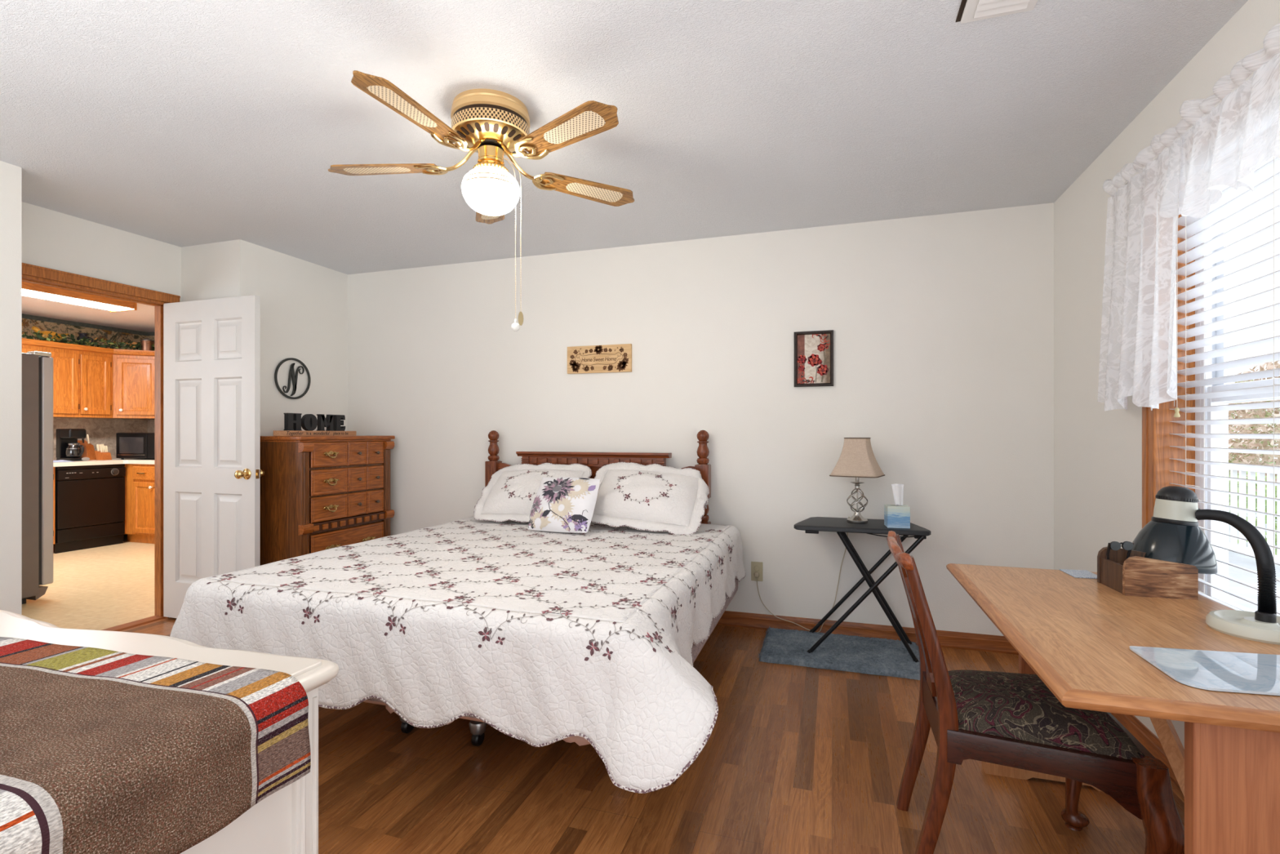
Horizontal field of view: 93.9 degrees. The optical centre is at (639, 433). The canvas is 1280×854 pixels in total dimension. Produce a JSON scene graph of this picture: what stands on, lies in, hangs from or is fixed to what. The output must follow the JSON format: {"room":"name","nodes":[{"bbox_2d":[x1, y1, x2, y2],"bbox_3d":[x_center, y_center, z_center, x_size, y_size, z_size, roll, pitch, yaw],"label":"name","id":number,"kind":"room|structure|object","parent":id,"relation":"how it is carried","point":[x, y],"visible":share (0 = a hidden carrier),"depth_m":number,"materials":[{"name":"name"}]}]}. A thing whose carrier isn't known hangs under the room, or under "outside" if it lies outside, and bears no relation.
{"room":"bedroom","nodes":[
{"label":"bedroom","id":0,"kind":"room"},
{"bbox_2d":[0,160,22,614],"bbox_3d":[-3.205,-0.019,2.825,0.644,2.440,0.120,0,0,18],"label":"wall","id":1,"kind":"structure","parent":0,"point":[11,175],"depth_m":2.75,"materials":[{"name":"paint"}]},
{"bbox_2d":[22,262,180,617],"bbox_3d":[-3.243,0.146,3.526,0.142,2.110,0.929,0,0,18],"label":"door frame","id":2,"kind":"structure","parent":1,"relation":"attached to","point":[98,286],"depth_m":3.90,"materials":[{"name":"brown wood"}]},
{"bbox_2d":[163,294,264,617],"bbox_3d":[-2.702,0.171,3.761,0.802,2.024,0.175,0,0,18],"label":"door","id":3,"kind":"structure","parent":2,"relation":"attached to","point":[212,472],"depth_m":3.74,"materials":[{"name":"white paint"}]},
{"bbox_2d":[22,201,181,617],"bbox_3d":[-3.271,-0.019,3.476,0.120,2.440,1.079,0,0,18],"label":"wall","id":4,"kind":"structure","parent":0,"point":[51,239],"depth_m":3.52,"materials":[{"name":"paint"}]},
{"bbox_2d":[181,239,257,302],"bbox_3d":[-2.838,-0.019,3.966,0.644,2.440,0.120,0,0,18],"label":"wall","id":5,"kind":"structure","parent":0,"point":[227,268],"depth_m":3.88,"materials":[{"name":"paint"}]},
{"bbox_2d":[257,244,347,435],"bbox_3d":[-2.452,-0.019,4.309,0.120,2.440,0.768,0,0,18],"label":"wall","id":6,"kind":"structure","parent":0,"point":[304,304],"depth_m":4.25,"materials":[{"name":"paint"}]},
{"bbox_2d":[274,357,311,399],"bbox_3d":[-2.425,-0.384,4.172,0.016,0.287,0.287,0,0,18],"label":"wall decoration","id":7,"kind":"object","parent":6,"relation":"attached to","point":[291,372],"visible":1,"depth_m":4.17,"materials":[{"name":"black metal"}]},
{"bbox_2d":[22,534,1184,853],"bbox_3d":[-2.719,1.251,2.714,9.360,0.101,6.980,0,0,18],"label":"floor","id":8,"kind":"structure","parent":0,"point":[794,759],"depth_m":2.05,"materials":[{"name":"laminate"}]},
{"bbox_2d":[22,351,53,604],"bbox_3d":[-4.794,0.306,4.070,0.878,1.789,0.949,0,0,18],"label":"refrigerator","id":9,"kind":"object","parent":8,"relation":"on","point":[37,366],"visible":0.52,"depth_m":4.24,"materials":[{"name":"grey metal"}]},
{"bbox_2d":[53,466,54,544],"bbox_3d":[-6.242,0.765,5.574,0.637,0.872,0.985,0,0,18],"label":"base cabinet","id":10,"kind":"object","parent":8,"relation":"on","point":[53,467],"visible":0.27,"depth_m":5.95,"materials":[{"name":"brown wood"}]},
{"bbox_2d":[53,463,125,553],"bbox_3d":[-5.976,0.765,6.332,0.601,0.872,0.606,0,0,18],"label":"dishwasher","id":11,"kind":"object","parent":8,"relation":"on","point":[90,500],"visible":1,"depth_m":6.22,"materials":[{"name":"black metal"}]},
{"bbox_2d":[102,615,165,631],"bbox_3d":[-3.256,1.197,3.524,0.110,0.009,0.803,0,0,18],"label":"threshold","id":12,"kind":"object","parent":8,"relation":"on","point":[143,621],"visible":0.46,"depth_m":3.75,"materials":[{"name":"brown wood"}]},
{"bbox_2d":[124,463,154,543],"bbox_3d":[-5.276,0.765,6.729,1.769,0.872,0.642,0,0,18],"label":"base cabinet","id":13,"kind":"object","parent":8,"relation":"on","point":[139,521],"visible":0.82,"depth_m":6.48,"materials":[{"name":"brown wood"}]},
{"bbox_2d":[53,457,154,466],"bbox_3d":[-5.516,0.309,5.983,1.769,0.040,2.209,0,0,18],"label":"countertop","id":14,"kind":"structure","parent":13,"relation":"on","point":[114,460],"depth_m":6.36,"materials":[{"name":"white laminate"}]},
{"bbox_2d":[53,459,74,462],"bbox_3d":[-5.931,0.275,5.936,0.173,0.026,0.426,0,0,18],"label":"dish towel","id":15,"kind":"object","parent":14,"relation":"on","point":[59,460],"visible":0.35,"depth_m":6.03,"materials":[{"name":"white fabric"}]},
{"bbox_2d":[56,428,89,461],"bbox_3d":[-5.978,0.119,6.310,0.272,0.340,0.171,0,0,18],"label":"coffee maker","id":16,"kind":"object","parent":14,"relation":"on","point":[68,447],"visible":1,"depth_m":6.26,"materials":[{"name":"black plastic"}]},
{"bbox_2d":[77,440,96,460],"bbox_3d":[-6.049,0.181,6.539,0.145,0.215,0.085,0,0,6],"label":"knife block","id":17,"kind":"object","parent":14,"relation":"on","point":[89,451],"visible":0.64,"depth_m":6.52,"materials":[{"name":"brown wood"}]},
{"bbox_2d":[86,434,89,443],"bbox_3d":[-6.062,0.066,6.562,0.035,0.113,0.018,0,0,18],"label":"kitchen knife","id":18,"kind":"object","parent":17,"relation":"in","point":[87,435],"visible":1,"depth_m":6.56,"materials":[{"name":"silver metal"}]},
{"bbox_2d":[94,450,111,460],"bbox_3d":[-5.869,0.236,6.537,0.100,0.105,0.100,0,0,6],"label":"knife block","id":19,"kind":"object","parent":14,"relation":"on","point":[100,455],"visible":1,"depth_m":6.49,"materials":[{"name":"orange wood"}]},
{"bbox_2d":[53,417,154,459],"bbox_3d":[-5.501,0.054,5.722,1.980,0.455,2.720,0,0,18],"label":"backsplash","id":20,"kind":"structure","parent":14,"relation":"on","point":[100,431],"depth_m":6.87,"materials":[{"name":"laminate"}]},
{"bbox_2d":[115,432,154,459],"bbox_3d":[-5.541,0.139,6.787,0.520,0.300,0.384,0,0,9],"label":"microwave oven","id":21,"kind":"object","parent":14,"relation":"on","point":[128,445],"visible":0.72,"depth_m":6.60,"materials":[{"name":"black metal"}]},
{"bbox_2d":[0,609,339,853],"bbox_3d":[-1.392,0.820,1.165,1.555,0.762,0.555,0,0,18],"label":"dresser","id":22,"kind":"object","parent":8,"relation":"on","point":[286,821],"visible":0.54,"depth_m":1.13,"materials":[{"name":"paint"}]},
{"bbox_2d":[0,636,311,853],"bbox_3d":[-1.376,0.518,1.040,1.512,0.172,0.465,0,0,15],"label":"table runner","id":23,"kind":"object","parent":22,"relation":"on","point":[103,751],"visible":1,"depth_m":0.90,"materials":[{"name":"brown fabric"}]},
{"bbox_2d":[260,435,395,565],"bbox_3d":[-2.170,0.608,4.133,0.490,1.186,0.833,0,0,18],"label":"dresser","id":24,"kind":"object","parent":8,"relation":"on","point":[318,493],"visible":0.63,"depth_m":3.83,"materials":[{"name":"brown wood"}]},
{"bbox_2d":[273,413,355,435],"bbox_3d":[-2.170,-0.057,4.025,0.057,0.147,0.628,0,0,18],"label":"home sign","id":25,"kind":"object","parent":24,"relation":"on","point":[293,422],"visible":1,"depth_m":3.97,"materials":[{"name":"brown wood"}]},
{"bbox_2d":[399,430,711,746],"bbox_3d":[-0.530,0.589,3.069,1.696,1.224,1.878,0,0,18],"label":"bed","id":26,"kind":"object","parent":8,"relation":"on","point":[594,460],"visible":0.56,"depth_m":3.87,"materials":[{"name":"brown wood"}]},
{"bbox_2d":[468,720,486,735],"bbox_3d":[-0.624,1.081,2.302,0.068,0.160,0.066,0,0,18],"label":"caster wheel","id":27,"kind":"object","parent":26,"relation":"attached to","point":[477,728],"depth_m":2.28,"materials":[{"name":"metal"}]},
{"bbox_2d":[363,577,737,746],"bbox_3d":[-0.542,0.883,2.949,1.770,0.194,1.919,0,0,18],"label":"box spring","id":28,"kind":"object","parent":26,"relation":"on","point":[695,650],"visible":0.12,"depth_m":2.08,"materials":[{"name":"pink fabric"}]},
{"bbox_2d":[758,626,919,679],"bbox_3d":[1.093,1.184,3.263,0.853,0.034,0.535,0,0,18],"label":"rug","id":29,"kind":"object","parent":8,"relation":"on","point":[855,654],"visible":0.94,"depth_m":3.19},
{"bbox_2d":[794,516,930,662],"bbox_3d":[1.208,0.846,3.298,0.678,0.707,0.390,0,0,18],"label":"folding tray table","id":30,"kind":"object","parent":29,"relation":"on","point":[813,525],"visible":0.81,"depth_m":3.17,"materials":[{"name":"black plastic"}]},
{"bbox_2d":[754,437,884,632],"bbox_3d":[1.055,0.604,3.485,0.300,1.162,0.757,0,0,-41],"label":"table lamp","id":31,"kind":"object","parent":30,"relation":"on","point":[857,460],"visible":0.98,"depth_m":3.26,"materials":[{"name":"silver metal"}]},
{"bbox_2d":[794,516,930,536],"bbox_3d":[1.208,0.506,3.298,0.678,0.026,0.390,0,0,18],"label":"tray","id":32,"kind":"object","parent":30,"relation":"on","point":[813,525],"depth_m":3.18,"materials":[{"name":"black plastic"}]},
{"bbox_2d":[884,484,910,528],"bbox_3d":[1.361,0.380,3.165,0.110,0.227,0.110,0,0,14],"label":"tissue box","id":33,"kind":"object","parent":30,"relation":"on","point":[897,515],"visible":1,"depth_m":3.12,"materials":[{"name":"blue cardboard"}]},
{"bbox_2d":[886,530,1184,853],"bbox_3d":[1.022,0.758,1.682,0.602,0.893,0.577,0,0,18],"label":"dining chair","id":34,"kind":"object","parent":8,"relation":"on","point":[1008,719],"visible":0.93,"depth_m":1.54,"materials":[{"name":"brown wood"}]},
{"bbox_2d":[947,670,1144,759],"bbox_3d":[1.069,0.744,1.667,0.403,0.054,0.452,0,0,18],"label":"seat cushion","id":35,"kind":"object","parent":34,"relation":"on","point":[1013,711],"depth_m":1.53,"materials":[{"name":"fabric"}]},
{"bbox_2d":[946,563,1279,853],"bbox_3d":[1.265,0.839,1.558,0.651,0.725,1.173,0,0,18],"label":"desk","id":36,"kind":"object","parent":8,"relation":"on","point":[1077,635],"visible":0.7,"depth_m":1.20,"materials":[{"name":"brown wood"}]},
{"bbox_2d":[1059,568,1097,578],"bbox_3d":[1.490,0.474,2.019,0.084,0.004,0.116,0,0,14],"label":"coaster","id":37,"kind":"object","parent":36,"relation":"on","point":[1074,573],"visible":0.82,"depth_m":2.02,"materials":[{"name":"white paper"}]},
{"bbox_2d":[1097,546,1198,599],"bbox_3d":[1.532,0.418,1.814,0.178,0.116,0.170,0,0,15],"label":"desk organizer","id":38,"kind":"object","parent":36,"relation":"on","point":[1137,575],"visible":0.93,"depth_m":1.74,"materials":[{"name":"brown wood"}]},
{"bbox_2d":[1106,541,1133,559],"bbox_3d":[1.502,0.397,1.873,0.082,0.122,0.025,0,0,-2],"label":"sunglasses","id":39,"kind":"object","parent":38,"relation":"in","point":[1114,545],"visible":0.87,"depth_m":1.86,"materials":[{"name":"black plastic"}]},
{"bbox_2d":[1129,645,1279,695],"bbox_3d":[1.231,0.473,1.182,0.380,0.006,0.225,0,0,12],"label":"paper","id":40,"kind":"object","parent":36,"relation":"on","point":[1211,670],"visible":1,"depth_m":1.19,"materials":[{"name":"white paper"}]},
{"bbox_2d":[1131,485,1279,644],"bbox_3d":[1.589,0.321,1.665,0.213,0.309,0.708,0,0,22],"label":"desk lamp","id":41,"kind":"object","parent":36,"relation":"on","point":[1173,534],"visible":0.96,"depth_m":1.79,"materials":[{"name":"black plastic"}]},
{"bbox_2d":[0,0,1248,332],"bbox_3d":[-2.719,-1.289,2.714,9.360,0.100,6.980,0,0,18],"label":"ceiling","id":42,"kind":"structure","parent":0,"point":[181,123],"depth_m":2.29,"materials":[{"name":"white paint"}]},
{"bbox_2d":[22,281,137,312],"bbox_3d":[-5.037,-1.195,5.074,0.340,0.088,1.172,0,0,18],"label":"fluorescent light","id":43,"kind":"object","parent":42,"relation":"attached to","point":[31,290],"visible":0.77,"depth_m":5.18,"materials":[{"name":"white plastic"}]},
{"bbox_2d":[22,288,130,311],"bbox_3d":[-5.037,-1.175,5.073,0.260,0.037,1.130,0,0,18],"label":"diffuser","id":44,"kind":"object","parent":43,"relation":"attached to","point":[25,292],"depth_m":5.21,"materials":[{"name":"white plastic"}]},
{"bbox_2d":[22,315,154,350],"bbox_3d":[-4.756,-1.069,5.377,3.610,0.340,2.920,0,0,18],"label":"wallpaper border","id":45,"kind":"object","parent":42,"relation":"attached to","point":[27,324],"visible":0.21,"depth_m":6.69,"materials":[{"name":"paper"}]},
{"bbox_2d":[22,313,154,336],"bbox_3d":[-4.756,-1.216,5.377,3.610,0.044,2.920,0,0,18],"label":"border band","id":46,"kind":"object","parent":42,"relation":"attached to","point":[24,316],"visible":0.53,"depth_m":6.70,"materials":[{"name":"brown wood"}]},
{"bbox_2d":[328,70,634,331],"bbox_3d":[-0.596,-0.815,2.245,1.222,0.848,1.187,0,0,18],"label":"ceiling fan","id":47,"kind":"object","parent":42,"relation":"hanging from","point":[493,124],"visible":1,"depth_m":2.19,"materials":[{"name":"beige metal"}]},
{"bbox_2d":[955,0,1037,23],"bbox_3d":[1.003,-1.229,1.636,0.203,0.019,0.270,0,0,18],"label":"ceiling vent","id":48,"kind":"object","parent":42,"relation":"in","point":[974,10],"visible":1,"depth_m":1.72,"materials":[{"name":"white paint"}]},
{"bbox_2d":[347,202,1053,635],"bbox_3d":[0.000,-0.019,3.986,4.986,2.440,0.120,0,0,18],"label":"wall","id":49,"kind":"structure","parent":0,"point":[942,325],"depth_m":3.64,"materials":[{"name":"paint"}]},
{"bbox_2d":[567,343,631,373],"bbox_3d":[-0.274,-0.499,3.998,0.459,0.184,0.022,0,0,18],"label":"wooden plaque","id":50,"kind":"object","parent":49,"relation":"attached to","point":[605,358],"visible":1,"depth_m":3.99,"materials":[{"name":"brown wood"}]},
{"bbox_2d":[751,561,762,581],"bbox_3d":[0.721,0.850,3.685,0.071,0.118,0.010,0,0,18],"label":"wall outlet","id":51,"kind":"object","parent":49,"relation":"attached to","point":[756,566],"visible":1,"depth_m":3.69,"materials":[{"name":"beige plastic"}]},
{"bbox_2d":[754,565,759,570],"bbox_3d":[0.720,0.830,3.682,0.033,0.032,0.004,0,0,18],"label":"socket","id":52,"kind":"object","parent":51,"relation":"attached to","point":[756,567],"depth_m":3.68,"materials":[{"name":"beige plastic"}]},
{"bbox_2d":[794,329,833,386],"bbox_3d":[1.039,-0.447,3.576,0.227,0.331,0.022,0,0,18],"label":"framed picture","id":53,"kind":"object","parent":49,"relation":"attached to","point":[813,349],"visible":1,"depth_m":3.58,"materials":[{"name":"paper"}]},
{"bbox_2d":[716,610,1018,654],"bbox_3d":[-0.030,1.156,3.925,4.726,0.090,0.015,0,0,18],"label":"baseboard","id":54,"kind":"structure","parent":49,"relation":"attached to","point":[950,639],"depth_m":3.49,"materials":[{"name":"brown wood"}]},
{"bbox_2d":[1053,0,1279,748],"bbox_3d":[1.468,-0.019,0.638,0.140,2.440,5.354,0,0,18],"label":"wall","id":55,"kind":"structure","parent":0,"point":[1098,451],"depth_m":2.72,"materials":[{"name":"paint"}]},
{"bbox_2d":[1111,712,1181,790],"bbox_3d":[1.392,1.156,0.654,0.015,0.090,5.339,0,0,18],"label":"baseboard","id":56,"kind":"structure","parent":55,"relation":"attached to","point":[1145,736],"depth_m":2.24,"materials":[{"name":"brown wood"}]},
{"bbox_2d":[1097,22,1279,410],"bbox_3d":[1.610,-0.554,1.513,0.123,0.940,1.868,0,0,18],"label":"lace curtain","id":57,"kind":"object","parent":55,"relation":"hanging from","point":[1220,139],"visible":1,"depth_m":1.98,"materials":[{"name":"white fabric"}]},
{"bbox_2d":[1142,212,1279,612],"bbox_3d":[1.731,-0.146,1.465,0.235,1.735,1.600,0,0,18],"label":"window","id":58,"kind":"structure","parent":55,"relation":"in","point":[1220,540],"depth_m":2.11,"materials":[{"name":"white plastic"}]},
{"bbox_2d":[1169,155,1279,614],"bbox_3d":[1.710,-0.152,1.482,0.073,1.562,1.406,0,0,18],"label":"window blinds","id":59,"kind":"object","parent":58,"relation":"attached to","point":[1267,175],"visible":0.6,"depth_m":1.85,"materials":[{"name":"white plastic"}]},
{"bbox_3d":[-6.788,-0.019,5.149,0.120,2.440,4.840,0,0,18],"label":"wall","id":60,"kind":"structure","parent":0,"visible":0},
{"bbox_2d":[22,337,113,417],"bbox_3d":[-6.318,-0.559,5.805,0.353,0.769,1.938,0,0,18],"label":"upper cabinet","id":61,"kind":"object","parent":60,"relation":"attached to","point":[82,375],"visible":0.53,"depth_m":6.39,"materials":[{"name":"brown wood"}]},
{"bbox_2d":[31,325,67,342],"bbox_3d":[-6.129,-1.021,6.217,0.094,0.149,0.307,0,0,18],"label":"bird ornament","id":62,"kind":"object","parent":61,"relation":"on","point":[34,328],"visible":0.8,"depth_m":6.16,"materials":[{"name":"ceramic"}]},
{"bbox_2d":[75,333,93,345],"bbox_3d":[-6.050,-1.017,6.508,0.133,0.145,0.110,0,0,-38],"label":"pitcher","id":63,"kind":"object","parent":61,"relation":"on","point":[81,335],"visible":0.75,"depth_m":6.47,"materials":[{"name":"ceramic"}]},
{"bbox_2d":[105,348,154,419],"bbox_3d":[-5.804,-0.559,6.930,0.640,0.769,0.583,0,0,18],"label":"upper cabinet","id":64,"kind":"object","parent":60,"relation":"attached to","point":[133,371],"visible":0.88,"depth_m":6.75,"materials":[{"name":"brown wood"}]},
{"bbox_2d":[140,337,154,351],"bbox_3d":[-5.636,-1.020,6.837,0.124,0.151,0.124,0,0,18],"label":"copper pot","id":65,"kind":"object","parent":64,"relation":"on","point":[145,346],"visible":0.9,"depth_m":6.79,"materials":[{"name":"metal"}]},
{"label":"outside","id":66,"kind":"structure","parent":0,"visible":0},
{"bbox_2d":[1228,505,1279,616],"bbox_3d":[5.609,1.226,4.497,5.278,0.050,16.000,0,0,18],"label":"deck","id":67,"kind":"object","parent":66,"point":[1236,558],"depth_m":4.96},
{"bbox_2d":[1229,471,1276,519],"bbox_3d":[8.105,1.151,8.104,2.046,1.352,2.018,0,0,18],"label":"shrub","id":68,"kind":"object","parent":67,"relation":"on","point":[1246,471],"visible":0.03,"depth_m":7.83,"materials":[{"name":"green plant"}]},
{"bbox_2d":[1228,466,1279,562],"bbox_3d":[5.603,0.656,5.655,0.110,1.090,9.910,0,0,18],"label":"porch railing","id":69,"kind":"object","parent":67,"relation":"on","point":[1242,547],"visible":0.04,"depth_m":5.37,"materials":[{"name":"white paint"}]},
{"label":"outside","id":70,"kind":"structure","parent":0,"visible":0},
{"bbox_2d":[1229,461,1276,508],"bbox_3d":[26.776,1.876,7.135,33.400,0.150,70.000,0,0,18],"label":"lawn","id":71,"kind":"structure","parent":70,"point":[1251,461],"depth_m":18.22,"materials":[{"name":"green plant"}]},
{"bbox_2d":[1228,360,1279,498],"bbox_3d":[12.459,0.042,10.699,3.295,3.522,3.289,0,0,18],"label":"bushy tree","id":72,"kind":"object","parent":71,"relation":"on","point":[1268,366],"visible":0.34,"depth_m":11.17,"materials":[{"name":"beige plant"}]},
{"bbox_2d":[1228,371,1279,474],"bbox_3d":[15.235,-0.066,16.631,3.843,3.736,3.826,0,0,13],"label":"bushy tree","id":73,"kind":"object","parent":71,"relation":"on","point":[1268,412],"visible":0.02,"depth_m":15.42,"materials":[{"name":"green plant"}]},
{"bbox_2d":[1228,372,1279,462],"bbox_3d":[19.531,-0.306,21.584,5.300,4.217,5.281,0,0,18],"label":"bushy tree","id":74,"kind":"object","parent":71,"relation":"on","point":[1240,440],"visible":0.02,"depth_m":19.80,"materials":[{"name":"green plant"}]},
{"bbox_3d":[-0.558,0.678,2.932,1.760,0.214,1.960,0,0,18],"label":"mattress","id":75,"kind":"object","parent":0,"visible":0},
{"bbox_2d":[169,515,746,793],"bbox_3d":[-0.489,0.779,2.831,2.133,0.468,2.170,0,0,18],"label":"quilt","id":76,"kind":"object","parent":75,"relation":"on","point":[541,637],"visible":0.94,"depth_m":1.98,"materials":[{"name":"fabric"}]},
{"bbox_2d":[473,462,591,522],"bbox_3d":[-0.677,0.366,3.768,0.710,0.348,0.379,0,0,16],"label":"pillow sham","id":77,"kind":"object","parent":76,"relation":"on","point":[510,493],"visible":0.68,"depth_m":3.74,"materials":[{"name":"fabric"}]},
{"bbox_2d":[527,477,599,533],"bbox_3d":[-0.432,0.400,3.375,0.386,0.295,0.230,0,0,18],"label":"throw cushion","id":78,"kind":"object","parent":76,"relation":"on","point":[560,504],"visible":1,"depth_m":3.31,"materials":[{"name":"white fabric"}]},
{"bbox_2d":[591,462,709,534],"bbox_3d":[0.034,0.369,3.513,0.736,0.382,0.399,0,0,18],"label":"pillow sham","id":79,"kind":"object","parent":76,"relation":"on","point":[652,497],"visible":0.96,"depth_m":3.42,"materials":[{"name":"fabric"}]},
{"bbox_3d":[-4.285,-0.019,6.822,3.861,2.440,0.120,0,0,18],"label":"wall","id":80,"kind":"structure","parent":0,"visible":0},
{"bbox_3d":[-4.981,-0.559,6.812,1.058,0.769,0.304,0,0,18],"label":"upper cabinet","id":81,"kind":"object","parent":80,"relation":"attached to","visible":0},
{"bbox_2d":[22,329,154,351],"bbox_3d":[-5.898,-1.004,6.199,0.741,0.118,2.244,0,0,42],"label":"leaf garland","id":82,"kind":"object","parent":81,"relation":"on","point":[37,335],"visible":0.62,"depth_m":6.45},
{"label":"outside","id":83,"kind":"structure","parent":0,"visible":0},
{"bbox_2d":[1237,499,1276,555],"bbox_3d":[7.013,1.150,5.729,1.834,1.350,1.819,0,0,18],"label":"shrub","id":84,"kind":"object","parent":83,"point":[1265,500],"visible":0.02,"depth_m":6.20,"materials":[{"name":"green plant"}]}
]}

